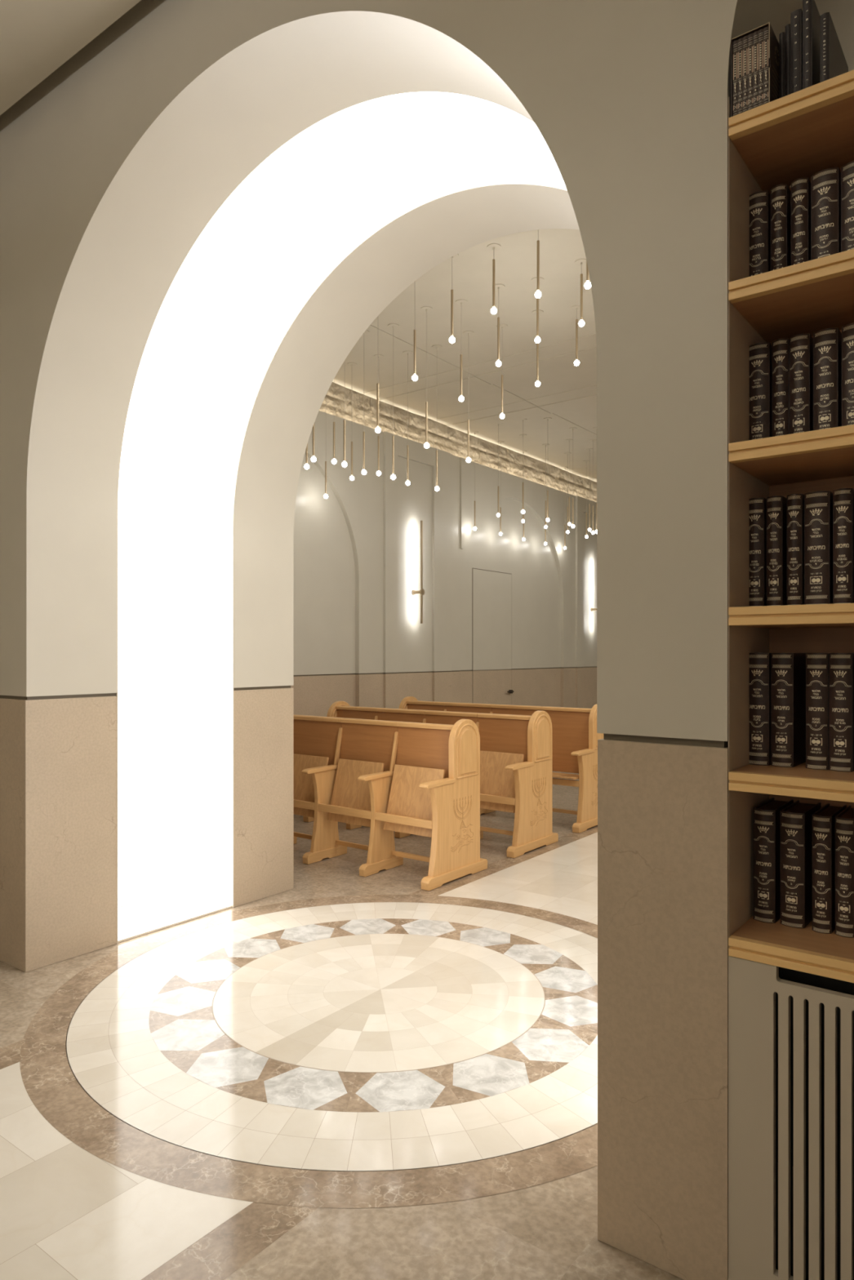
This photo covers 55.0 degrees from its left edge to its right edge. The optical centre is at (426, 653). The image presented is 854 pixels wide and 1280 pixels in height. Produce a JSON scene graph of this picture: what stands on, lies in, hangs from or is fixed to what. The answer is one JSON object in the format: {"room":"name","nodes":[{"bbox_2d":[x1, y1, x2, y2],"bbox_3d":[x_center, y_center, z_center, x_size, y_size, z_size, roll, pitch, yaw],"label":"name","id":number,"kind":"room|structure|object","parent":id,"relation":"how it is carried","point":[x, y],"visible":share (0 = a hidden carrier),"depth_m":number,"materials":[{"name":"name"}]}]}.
{"room":"house of worship","nodes":[
{"label":"house of worship","id":0,"kind":"room"},
{"bbox_2d":[0,0,141,115],"bbox_3d":[-1.835,-2.530,0.557,9.600,0.160,5.075,0,0,37],"label":"ceiling","id":1,"kind":"structure","parent":0,"point":[37,37],"depth_m":3.24,"materials":[{"name":"paint"}]},
{"bbox_2d":[0,770,683,1279],"bbox_3d":[2.184,1.500,5.871,10.000,0.100,18.800,0,0,37],"label":"floor","id":2,"kind":"structure","parent":0,"point":[341,1073],"depth_m":2.73,"materials":[{"name":"beige stone"}]},
{"bbox_2d":[293,714,487,890],"bbox_3d":[-0.636,0.941,5.894,2.116,1.018,0.666,0,0,37],"label":"pew","id":3,"kind":"object","parent":2,"relation":"on","point":[387,777],"visible":0.73,"depth_m":5.47,"materials":[{"name":"brown wood"}]},
{"bbox_2d":[302,701,558,857],"bbox_3d":[-0.033,0.941,6.691,2.116,1.018,0.666,0,0,37],"label":"pew","id":4,"kind":"object","parent":2,"relation":"on","point":[516,750],"visible":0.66,"depth_m":6.17,"materials":[{"name":"brown wood"}]},
{"bbox_2d":[399,696,603,833],"bbox_3d":[0.577,0.941,7.497,2.116,1.018,0.666,0,0,37],"label":"pew","id":5,"kind":"object","parent":2,"relation":"on","point":[575,736],"visible":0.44,"depth_m":7.00,"materials":[{"name":"brown wood"}]},
{"bbox_2d":[728,955,853,1279],"bbox_3d":[1.476,1.063,1.410,1.797,0.766,0.280,0,0,37],"label":"heater cover","id":6,"kind":"object","parent":2,"relation":"on","point":[791,1032],"visible":1,"depth_m":1.78,"materials":[{"name":"beige wood"}]},
{"bbox_2d":[0,0,853,1279],"bbox_3d":[0.194,-0.800,3.241,9.600,4.500,1.660,0,0,37],"label":"wall","id":7,"kind":"structure","parent":0,"point":[113,166],"depth_m":2.89,"materials":[{"name":"paint"}]},
{"bbox_2d":[115,91,567,943],"bbox_3d":[-0.202,-0.338,3.536,2.848,3.576,0.735,0,0,37],"label":"light","id":8,"kind":"object","parent":7,"relation":"attached to","point":[216,333],"visible":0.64,"depth_m":4.19,"materials":[{"name":"white"}]},
{"bbox_2d":[728,69,853,982],"bbox_3d":[1.496,0.100,1.436,1.800,2.700,0.352,0,0,37],"label":"bookcase","id":9,"kind":"object","parent":7,"relation":"in","point":[807,131],"visible":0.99,"depth_m":1.85,"materials":[{"name":"brown wood"}]},
{"bbox_2d":[730,22,778,116],"bbox_3d":[0.752,-1.288,1.864,0.084,0.178,0.126,0,0,37],"label":"slipcase","id":10,"kind":"object","parent":9,"relation":"on","point":[773,44],"visible":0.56,"depth_m":1.82,"materials":[{"name":"black leather"}]},
{"bbox_2d":[732,40,737,115],"bbox_3d":[0.724,-1.287,1.883,0.010,0.170,0.116,0,0,37],"label":"book","id":11,"kind":"object","parent":10,"relation":"in","point":[735,44],"visible":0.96,"depth_m":1.84,"materials":[{"name":"brown leather"}]},
{"bbox_2d":[737,37,742,114],"bbox_3d":[0.733,-1.287,1.876,0.010,0.170,0.116,0,0,37],"label":"book","id":12,"kind":"object","parent":10,"relation":"in","point":[740,40],"visible":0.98,"depth_m":1.83,"materials":[{"name":"brown leather"}]},
{"bbox_2d":[742,35,747,111],"bbox_3d":[0.742,-1.287,1.869,0.010,0.170,0.116,0,0,37],"label":"book","id":13,"kind":"object","parent":10,"relation":"in","point":[745,37],"visible":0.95,"depth_m":1.82,"materials":[{"name":"brown leather"}]},
{"bbox_2d":[747,33,752,110],"bbox_3d":[0.750,-1.287,1.863,0.010,0.170,0.116,0,0,37],"label":"book","id":14,"kind":"object","parent":10,"relation":"in","point":[749,36],"visible":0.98,"depth_m":1.82,"materials":[{"name":"brown leather"}]},
{"bbox_2d":[752,31,758,108],"bbox_3d":[0.759,-1.287,1.856,0.010,0.170,0.116,0,0,37],"label":"book","id":15,"kind":"object","parent":10,"relation":"in","point":[755,35],"visible":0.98,"depth_m":1.81,"materials":[{"name":"brown leather"}]},
{"bbox_2d":[758,28,763,106],"bbox_3d":[0.768,-1.287,1.849,0.010,0.170,0.116,0,0,37],"label":"book","id":16,"kind":"object","parent":10,"relation":"in","point":[760,31],"visible":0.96,"depth_m":1.80,"materials":[{"name":"brown leather"}]},
{"bbox_2d":[763,26,768,104],"bbox_3d":[0.777,-1.287,1.843,0.010,0.170,0.116,0,0,37],"label":"book","id":17,"kind":"object","parent":10,"relation":"in","point":[766,62],"visible":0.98,"depth_m":1.80,"materials":[{"name":"brown leather"}]},
{"bbox_2d":[748,497,766,606],"bbox_3d":[0.837,-0.236,2.030,0.040,0.266,0.190,0,0,37],"label":"book","id":18,"kind":"object","parent":9,"relation":"on","point":[757,506],"visible":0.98,"depth_m":1.95,"materials":[{"name":"leather"}]},
{"bbox_2d":[748,653,770,765],"bbox_3d":[0.841,0.133,2.026,0.050,0.266,0.190,0,0,37],"label":"book","id":19,"kind":"object","parent":9,"relation":"on","point":[759,664],"visible":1,"depth_m":1.95,"materials":[{"name":"leather"}]},
{"bbox_2d":[749,190,770,276],"bbox_3d":[0.841,-0.964,2.029,0.048,0.266,0.190,0,0,37],"label":"book","id":20,"kind":"object","parent":9,"relation":"on","point":[759,202],"visible":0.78,"depth_m":1.95,"materials":[{"name":"leather"}]},
{"bbox_2d":[748,342,772,439],"bbox_3d":[0.842,-0.603,2.027,0.052,0.266,0.190,0,0,37],"label":"book","id":21,"kind":"object","parent":9,"relation":"on","point":[760,359],"visible":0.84,"depth_m":1.95,"materials":[{"name":"leather"}]},
{"bbox_2d":[753,797,793,923],"bbox_3d":[0.852,0.504,2.017,0.049,0.266,0.190,0,0,37],"label":"book","id":22,"kind":"object","parent":9,"relation":"on","point":[766,814],"visible":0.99,"depth_m":1.94,"materials":[{"name":"leather"}]},
{"bbox_2d":[766,495,786,605],"bbox_3d":[0.871,-0.236,2.003,0.035,0.266,0.190,0,0,37],"label":"book","id":23,"kind":"object","parent":9,"relation":"on","point":[776,505],"visible":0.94,"depth_m":1.93,"materials":[{"name":"leather"}]},
{"bbox_2d":[770,184,791,271],"bbox_3d":[0.879,-0.964,1.998,0.036,0.266,0.190,0,0,37],"label":"book","id":24,"kind":"object","parent":9,"relation":"on","point":[780,194],"visible":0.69,"depth_m":1.92,"materials":[{"name":"leather"}]},
{"bbox_2d":[772,338,789,436],"bbox_3d":[0.882,-0.603,1.998,0.036,0.266,0.190,0,0,37],"label":"book","id":25,"kind":"object","parent":9,"relation":"on","point":[780,347],"visible":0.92,"depth_m":1.92,"materials":[{"name":"leather"}]},
{"bbox_2d":[778,31,784,97],"bbox_3d":[0.842,-1.295,1.902,0.012,0.192,0.160,0,0,37],"label":"book","id":26,"kind":"object","parent":9,"relation":"on","point":[781,36],"visible":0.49,"depth_m":1.84,"materials":[{"name":"black leather"}]},
{"bbox_2d":[784,23,790,96],"bbox_3d":[0.853,-1.301,1.894,0.014,0.204,0.160,0,0,37],"label":"book","id":27,"kind":"object","parent":9,"relation":"on","point":[787,28],"visible":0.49,"depth_m":1.83,"materials":[{"name":"black leather"}]},
{"bbox_2d":[770,653,805,767],"bbox_3d":[0.885,0.133,1.994,0.049,0.266,0.190,0,0,37],"label":"book","id":28,"kind":"object","parent":9,"relation":"on","point":[788,670],"visible":1,"depth_m":1.92,"materials":[{"name":"leather"}]},
{"bbox_2d":[786,493,804,604],"bbox_3d":[0.906,-0.236,1.978,0.033,0.266,0.190,0,0,37],"label":"book","id":29,"kind":"object","parent":9,"relation":"on","point":[795,502],"visible":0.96,"depth_m":1.90,"materials":[{"name":"leather"}]},
{"bbox_2d":[790,8,802,93],"bbox_3d":[0.872,-1.308,1.886,0.022,0.217,0.200,0,0,37],"label":"book","id":30,"kind":"object","parent":9,"relation":"on","point":[796,16],"visible":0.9,"depth_m":1.81,"materials":[{"name":"black leather"}]},
{"bbox_2d":[779,800,820,928],"bbox_3d":[0.904,0.504,1.982,0.053,0.266,0.190,0,0,37],"label":"book","id":31,"kind":"object","parent":9,"relation":"on","point":[795,819],"visible":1,"depth_m":1.91,"materials":[{"name":"leather"}]},
{"bbox_2d":[789,177,810,265],"bbox_3d":[0.910,-0.975,1.976,0.050,0.288,0.190,0,0,37],"label":"book","id":32,"kind":"object","parent":9,"relation":"on","point":[800,187],"visible":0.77,"depth_m":1.90,"materials":[{"name":"leather"}]},
{"bbox_2d":[789,333,813,434],"bbox_3d":[0.915,-0.603,1.970,0.043,0.266,0.190,0,0,37],"label":"book","id":33,"kind":"object","parent":9,"relation":"on","point":[801,345],"visible":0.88,"depth_m":1.90,"materials":[{"name":"leather"}]},
{"bbox_2d":[802,0,819,88],"bbox_3d":[0.890,-1.319,1.872,0.019,0.240,0.200,0,0,37],"label":"book","id":34,"kind":"object","parent":9,"relation":"on","point":[811,15],"visible":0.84,"depth_m":1.80,"materials":[{"name":"black leather"}]},
{"bbox_2d":[805,653,828,769],"bbox_3d":[0.946,0.133,1.950,0.047,0.266,0.190,0,0,37],"label":"book","id":35,"kind":"object","parent":9,"relation":"on","point":[816,664],"visible":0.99,"depth_m":1.87,"materials":[{"name":"leather"}]},
{"bbox_2d":[804,490,832,604],"bbox_3d":[0.945,-0.236,1.950,0.053,0.266,0.190,0,0,37],"label":"book","id":36,"kind":"object","parent":9,"relation":"on","point":[818,505],"visible":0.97,"depth_m":1.87,"materials":[{"name":"leather"}]},
{"bbox_2d":[810,167,840,260],"bbox_3d":[0.958,-0.964,1.938,0.057,0.266,0.190,0,0,37],"label":"book","id":37,"kind":"object","parent":9,"relation":"on","point":[825,184],"visible":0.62,"depth_m":1.86,"materials":[{"name":"leather"}]},
{"bbox_2d":[813,328,841,430],"bbox_3d":[0.960,-0.603,1.939,0.051,0.266,0.190,0,0,37],"label":"book","id":38,"kind":"object","parent":9,"relation":"on","point":[827,343],"visible":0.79,"depth_m":1.86,"materials":[{"name":"leather"}]},
{"bbox_2d":[811,803,846,933],"bbox_3d":[0.953,0.504,1.942,0.040,0.266,0.190,0,0,37],"label":"book","id":39,"kind":"object","parent":9,"relation":"on","point":[823,820],"visible":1,"depth_m":1.87,"materials":[{"name":"leather"}]},
{"bbox_2d":[819,12,848,82],"bbox_3d":[0.922,-1.290,1.856,0.018,0.183,0.214,0,0,37],"label":"book","id":40,"kind":"object","parent":9,"relation":"on","point":[833,63],"visible":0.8,"depth_m":1.78,"materials":[{"name":"black leather"}]},
{"bbox_2d":[828,653,853,772],"bbox_3d":[0.985,0.133,1.919,0.048,0.266,0.190,0,0,37],"label":"book","id":41,"kind":"object","parent":9,"relation":"on","point":[841,665],"visible":1,"depth_m":1.84,"materials":[{"name":"leather"}]},
{"bbox_2d":[832,488,853,604],"bbox_3d":[0.988,-0.236,1.916,0.039,0.266,0.190,0,0,37],"label":"book","id":42,"kind":"object","parent":9,"relation":"on","point":[842,498],"visible":0.97,"depth_m":1.84,"materials":[{"name":"leather"}]},
{"bbox_2d":[835,805,853,937],"bbox_3d":[0.992,0.504,1.916,0.040,0.266,0.190,0,0,37],"label":"book","id":43,"kind":"object","parent":9,"relation":"on","point":[844,820],"visible":1,"depth_m":1.84,"materials":[{"name":"leather"}]},
{"bbox_2d":[840,160,853,252],"bbox_3d":[1.008,-0.964,1.904,0.053,0.266,0.190,0,0,37],"label":"book","id":44,"kind":"object","parent":9,"relation":"on","point":[847,170],"visible":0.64,"depth_m":1.84,"materials":[{"name":"leather"}]},
{"bbox_2d":[841,322,853,426],"bbox_3d":[1.006,-0.603,1.905,0.048,0.266,0.190,0,0,37],"label":"book","id":45,"kind":"object","parent":9,"relation":"on","point":[847,331],"visible":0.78,"depth_m":1.84,"materials":[{"name":"leather"}]},
{"bbox_2d":[290,410,596,716],"bbox_3d":[1.115,-0.445,10.898,0.231,3.790,11.671,0,0,37],"label":"wall","id":46,"kind":"structure","parent":0,"point":[361,640],"depth_m":9.23,"materials":[{"name":"paint"}]},
{"bbox_2d":[411,520,424,623],"bbox_3d":[-0.098,-0.892,9.045,0.132,1.130,0.072,0,0,37],"label":"wall sconce","id":47,"kind":"object","parent":46,"relation":"attached to","point":[421,592],"visible":1,"depth_m":9.01,"materials":[{"name":"gold metal"}]},
{"bbox_2d":[319,382,596,502],"bbox_3d":[0.974,-2.530,11.004,0.178,0.960,11.671,0,0,37],"label":"trim","id":48,"kind":"structure","parent":46,"relation":"attached to","point":[350,405],"depth_m":9.94,"materials":[{"name":"stone"}]},
{"bbox_2d":[471,568,513,705],"bbox_3d":[0.863,0.200,10.453,0.066,2.500,0.925,0,0,37],"label":"door","id":49,"kind":"structure","parent":46,"relation":"in","point":[491,591],"depth_m":10.45,"materials":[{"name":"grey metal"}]},
{"bbox_2d":[332,228,596,482],"bbox_3d":[3.679,-2.830,8.959,6.960,0.360,11.671,0,0,37],"label":"ceiling","id":50,"kind":"structure","parent":0,"point":[566,393],"depth_m":7.25,"materials":[{"name":"paint"}]},
{"bbox_2d":[304,444,309,469],"bbox_3d":[-0.986,-2.086,6.729,0.092,1.152,0.092,0,0,37],"label":"pendant lamp","id":51,"kind":"object","parent":50,"relation":"hanging from","point":[306,466],"visible":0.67,"depth_m":6.72,"materials":[{"name":"gold metal"}]},
{"bbox_2d":[311,423,315,462],"bbox_3d":[-0.877,-2.071,6.347,0.092,1.182,0.092,0,0,37],"label":"pendant lamp","id":52,"kind":"object","parent":50,"relation":"hanging from","point":[313,459],"visible":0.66,"depth_m":6.34,"materials":[{"name":"gold metal"}]},
{"bbox_2d":[324,461,328,498],"bbox_3d":[-0.964,-2.068,7.820,0.092,1.188,0.092,0,0,37],"label":"pendant lamp","id":53,"kind":"object","parent":50,"relation":"hanging from","point":[326,496],"visible":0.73,"depth_m":7.81,"materials":[{"name":"gold metal"}]},
{"bbox_2d":[331,377,336,464],"bbox_3d":[-0.785,-2.131,6.936,0.092,1.062,0.092,0,0,37],"label":"pendant lamp","id":54,"kind":"object","parent":50,"relation":"hanging from","point":[334,461],"visible":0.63,"depth_m":6.93,"materials":[{"name":"gold metal"}]},
{"bbox_2d":[342,419,346,466],"bbox_3d":[-0.625,-2.036,6.215,0.092,1.252,0.092,0,0,37],"label":"pendant lamp","id":55,"kind":"object","parent":50,"relation":"hanging from","point":[344,464],"visible":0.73,"depth_m":6.21,"materials":[{"name":"gold metal"}]},
{"bbox_2d":[346,362,356,480],"bbox_3d":[-0.690,-2.126,7.546,0.092,1.072,0.092,0,0,37],"label":"pendant lamp","id":56,"kind":"object","parent":50,"relation":"hanging from","point":[350,364],"visible":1,"depth_m":7.54,"materials":[{"name":"gold metal"}]},
{"bbox_2d":[361,329,369,475],"bbox_3d":[-0.521,-2.069,6.789,0.092,1.186,0.092,0,0,37],"label":"pendant lamp","id":57,"kind":"object","parent":50,"relation":"hanging from","point":[363,472],"visible":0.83,"depth_m":6.78,"materials":[{"name":"gold metal"}]},
{"bbox_2d":[375,382,380,433],"bbox_3d":[-0.352,-2.122,5.892,0.092,1.080,0.092,0,0,37],"label":"pendant lamp","id":58,"kind":"object","parent":50,"relation":"hanging from","point":[377,429],"visible":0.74,"depth_m":5.88,"materials":[{"name":"gold metal"}]},
{"bbox_2d":[373,354,383,475],"bbox_3d":[-0.432,-2.126,7.346,0.092,1.072,0.092,0,0,37],"label":"pendant lamp","id":59,"kind":"object","parent":50,"relation":"hanging from","point":[376,356],"visible":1,"depth_m":7.34,"materials":[{"name":"gold metal"}]},
{"bbox_2d":[387,323,399,479],"bbox_3d":[-0.274,-2.036,6.662,0.092,1.252,0.092,0,0,37],"label":"pendant lamp","id":60,"kind":"object","parent":50,"relation":"hanging from","point":[393,326],"visible":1,"depth_m":6.66,"materials":[{"name":"gold metal"}]},
{"bbox_2d":[402,351,413,485],"bbox_3d":[-0.169,-2.073,7.257,0.092,1.178,0.092,0,0,37],"label":"pendant lamp","id":61,"kind":"object","parent":50,"relation":"hanging from","point":[406,353],"visible":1,"depth_m":7.25,"materials":[{"name":"gold metal"}]},
{"bbox_2d":[412,329,417,381],"bbox_3d":[-0.085,-2.287,5.758,0.092,0.750,0.092,0,0,37],"label":"pendant lamp","id":62,"kind":"object","parent":50,"relation":"hanging from","point":[415,377],"visible":0.7,"depth_m":5.75,"materials":[{"name":"gold metal"}]},
{"bbox_2d":[420,306,432,448],"bbox_3d":[-0.003,-2.122,6.332,0.092,1.080,0.092,0,0,37],"label":"pendant lamp","id":63,"kind":"object","parent":50,"relation":"hanging from","point":[425,308],"visible":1,"depth_m":6.33,"materials":[{"name":"gold metal"}]},
{"bbox_2d":[431,344,442,491],"bbox_3d":[0.087,-2.034,7.117,0.092,1.256,0.092,0,0,37],"label":"pendant lamp","id":64,"kind":"object","parent":50,"relation":"hanging from","point":[435,346],"visible":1,"depth_m":7.11,"materials":[{"name":"gold metal"}]},
{"bbox_2d":[448,253,458,343],"bbox_3d":[0.168,-2.368,5.487,0.092,0.588,0.092,0,0,37],"label":"pendant lamp","id":65,"kind":"object","parent":50,"relation":"hanging from","point":[451,340],"visible":0.87,"depth_m":5.48,"materials":[{"name":"gold metal"}]},
{"bbox_2d":[455,299,466,401],"bbox_3d":[0.260,-2.283,6.209,0.092,0.758,0.092,0,0,37],"label":"pendant lamp","id":66,"kind":"object","parent":50,"relation":"hanging from","point":[460,302],"visible":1,"depth_m":6.20,"materials":[{"name":"gold metal"}]},
{"bbox_2d":[462,330,474,462],"bbox_3d":[0.344,-2.122,6.810,0.092,1.080,0.092,0,0,37],"label":"pendant lamp","id":67,"kind":"object","parent":50,"relation":"hanging from","point":[466,332],"visible":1,"depth_m":6.80,"materials":[{"name":"gold metal"}]},
{"bbox_2d":[471,431,478,530],"bbox_3d":[0.576,-2.070,9.879,0.092,1.184,0.092,0,0,37],"label":"pendant lamp","id":68,"kind":"object","parent":50,"relation":"hanging from","point":[473,432],"visible":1,"depth_m":9.88,"materials":[{"name":"gold metal"}]},
{"bbox_2d":[486,243,500,314],"bbox_3d":[0.437,-2.441,5.368,0.092,0.442,0.092,0,0,37],"label":"pendant lamp","id":69,"kind":"object","parent":50,"relation":"hanging from","point":[492,246],"visible":1,"depth_m":5.36,"materials":[{"name":"gold metal"}]},
{"bbox_2d":[495,423,502,516],"bbox_3d":[0.827,-2.121,9.502,0.092,1.082,0.092,0,0,37],"label":"pendant lamp","id":70,"kind":"object","parent":50,"relation":"hanging from","point":[498,424],"visible":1,"depth_m":9.50,"materials":[{"name":"gold metal"}]},
{"bbox_2d":[494,284,504,366],"bbox_3d":[0.519,-2.371,5.952,0.092,0.582,0.092,0,0,37],"label":"pendant lamp","id":71,"kind":"object","parent":50,"relation":"hanging from","point":[497,286],"visible":0.94,"depth_m":5.94,"materials":[{"name":"gold metal"}]},
{"bbox_2d":[497,440,504,535],"bbox_3d":[0.927,-2.072,10.330,0.092,1.180,0.092,0,0,37],"label":"pendant lamp","id":72,"kind":"object","parent":50,"relation":"hanging from","point":[500,442],"visible":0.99,"depth_m":10.32,"materials":[{"name":"gold metal"}]},
{"bbox_2d":[496,324,507,418],"bbox_3d":[0.612,-2.285,6.674,0.092,0.754,0.092,0,0,37],"label":"pendant lamp","id":73,"kind":"object","parent":50,"relation":"hanging from","point":[501,326],"visible":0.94,"depth_m":6.67,"materials":[{"name":"gold metal"}]},
{"bbox_2d":[519,434,526,523],"bbox_3d":[1.171,-2.126,10.005,0.092,1.072,0.092,0,0,37],"label":"pendant lamp","id":74,"kind":"object","parent":50,"relation":"hanging from","point":[520,435],"visible":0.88,"depth_m":10.00,"materials":[{"name":"gold metal"}]},
{"bbox_2d":[519,418,527,513],"bbox_3d":[1.093,-2.126,9.340,0.092,1.072,0.092,0,0,37],"label":"pendant lamp","id":75,"kind":"object","parent":50,"relation":"hanging from","point":[522,420],"visible":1,"depth_m":9.34,"materials":[{"name":"gold metal"}]},
{"bbox_2d":[520,450,527,541],"bbox_3d":[1.275,-2.071,10.817,0.092,1.182,0.092,0,0,37],"label":"pendant lamp","id":76,"kind":"object","parent":50,"relation":"hanging from","point":[524,451],"visible":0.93,"depth_m":10.81,"materials":[{"name":"gold metal"}]},
{"bbox_2d":[530,276,543,342],"bbox_3d":[0.788,-2.436,5.843,0.092,0.452,0.092,0,0,37],"label":"pendant lamp","id":77,"kind":"object","parent":50,"relation":"hanging from","point":[537,340],"visible":0.84,"depth_m":5.84,"materials":[{"name":"gold metal"}]},
{"bbox_2d":[531,309,543,386],"bbox_3d":[0.863,-2.371,6.398,0.092,0.582,0.092,0,0,37],"label":"pendant lamp","id":78,"kind":"object","parent":50,"relation":"hanging from","point":[537,383],"visible":0.82,"depth_m":6.39,"materials":[{"name":"gold metal"}]},
{"bbox_2d":[531,229,544,297],"bbox_3d":[0.694,-2.441,5.123,0.092,0.442,0.092,0,0,37],"label":"pendant lamp","id":79,"kind":"object","parent":50,"relation":"hanging from","point":[538,294],"visible":0.84,"depth_m":5.12,"materials":[{"name":"gold metal"}]},
{"bbox_2d":[542,457,548,545],"bbox_3d":[1.623,-2.071,11.241,0.092,1.182,0.092,0,0,37],"label":"pendant lamp","id":80,"kind":"object","parent":50,"relation":"hanging from","point":[544,543],"visible":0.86,"depth_m":11.23,"materials":[{"name":"gold metal"}]},
{"bbox_2d":[542,444,549,528],"bbox_3d":[1.515,-2.126,10.462,0.092,1.072,0.092,0,0,37],"label":"pendant lamp","id":81,"kind":"object","parent":50,"relation":"hanging from","point":[545,445],"visible":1,"depth_m":10.46,"materials":[{"name":"gold metal"}]},
{"bbox_2d":[543,417,551,521],"bbox_3d":[1.369,-2.076,9.303,0.092,1.172,0.092,0,0,37],"label":"pendant lamp","id":82,"kind":"object","parent":50,"relation":"hanging from","point":[547,418],"visible":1,"depth_m":9.30,"materials":[{"name":"gold metal"}]},
{"bbox_2d":[561,466,568,549],"bbox_3d":[1.975,-2.073,11.746,0.092,1.178,0.092,0,0,37],"label":"pendant lamp","id":83,"kind":"object","parent":50,"relation":"hanging from","point":[564,548],"visible":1,"depth_m":11.74,"materials":[{"name":"gold metal"}]},
{"bbox_2d":[564,452,571,533],"bbox_3d":[1.871,-2.127,10.912,0.092,1.070,0.092,0,0,37],"label":"pendant lamp","id":84,"kind":"object","parent":50,"relation":"hanging from","point":[566,453],"visible":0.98,"depth_m":10.90,"materials":[{"name":"gold metal"}]},
{"bbox_2d":[565,439,573,525],"bbox_3d":[1.776,-2.126,10.232,0.092,1.072,0.092,0,0,37],"label":"pendant lamp","id":85,"kind":"object","parent":50,"relation":"hanging from","point":[566,440],"visible":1,"depth_m":10.23,"materials":[{"name":"gold metal"}]},
{"bbox_2d":[568,426,577,528],"bbox_3d":[1.727,-2.071,9.704,0.092,1.182,0.092,0,0,37],"label":"pendant lamp","id":86,"kind":"object","parent":50,"relation":"hanging from","point":[572,428],"visible":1,"depth_m":9.70,"materials":[{"name":"gold metal"}]},
{"bbox_2d":[570,305,580,365],"bbox_3d":[1.152,-2.437,6.311,0.092,0.450,0.092,0,0,37],"label":"pendant lamp","id":87,"kind":"object","parent":50,"relation":"hanging from","point":[575,308],"visible":0.92,"depth_m":6.30,"materials":[{"name":"gold metal"}]},
{"bbox_2d":[574,258,586,326],"bbox_3d":[1.050,-2.441,5.574,0.092,0.442,0.092,0,0,37],"label":"pendant lamp","id":88,"kind":"object","parent":50,"relation":"hanging from","point":[580,262],"visible":0.93,"depth_m":5.57,"materials":[{"name":"gold metal"}]},
{"bbox_2d":[582,460,589,537],"bbox_3d":[2.208,-2.127,11.357,0.092,1.070,0.092,0,0,37],"label":"pendant lamp","id":89,"kind":"object","parent":50,"relation":"hanging from","point":[586,461],"visible":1,"depth_m":11.35,"materials":[{"name":"gold metal"}]},
{"bbox_2d":[584,260,591,288],"bbox_3d":[0.974,-2.436,4.973,0.092,0.452,0.092,0,0,37],"label":"pendant lamp","id":90,"kind":"object","parent":50,"relation":"hanging from","point":[587,285],"visible":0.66,"depth_m":4.96,"materials":[{"name":"gold"}]},
{"bbox_2d":[586,448,592,531],"bbox_3d":[2.121,-2.126,10.697,0.092,1.072,0.092,0,0,37],"label":"pendant lamp","id":91,"kind":"object","parent":50,"relation":"hanging from","point":[588,449],"visible":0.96,"depth_m":10.69,"materials":[{"name":"gold metal"}]},
{"bbox_2d":[589,439,596,534],"bbox_3d":[2.071,-2.072,10.232,0.092,1.180,0.092,0,0,37],"label":"pendant lamp","id":92,"kind":"object","parent":50,"relation":"hanging from","point":[590,440],"visible":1,"depth_m":10.23,"materials":[{"name":"gold metal"}]},
{"bbox_2d":[592,426,596,533],"bbox_3d":[2.006,-2.038,9.692,0.092,1.248,0.092,0,0,37],"label":"pendant lamp","id":93,"kind":"object","parent":50,"relation":"hanging from","point":[594,428],"visible":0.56,"depth_m":9.69,"materials":[{"name":"gold metal"}]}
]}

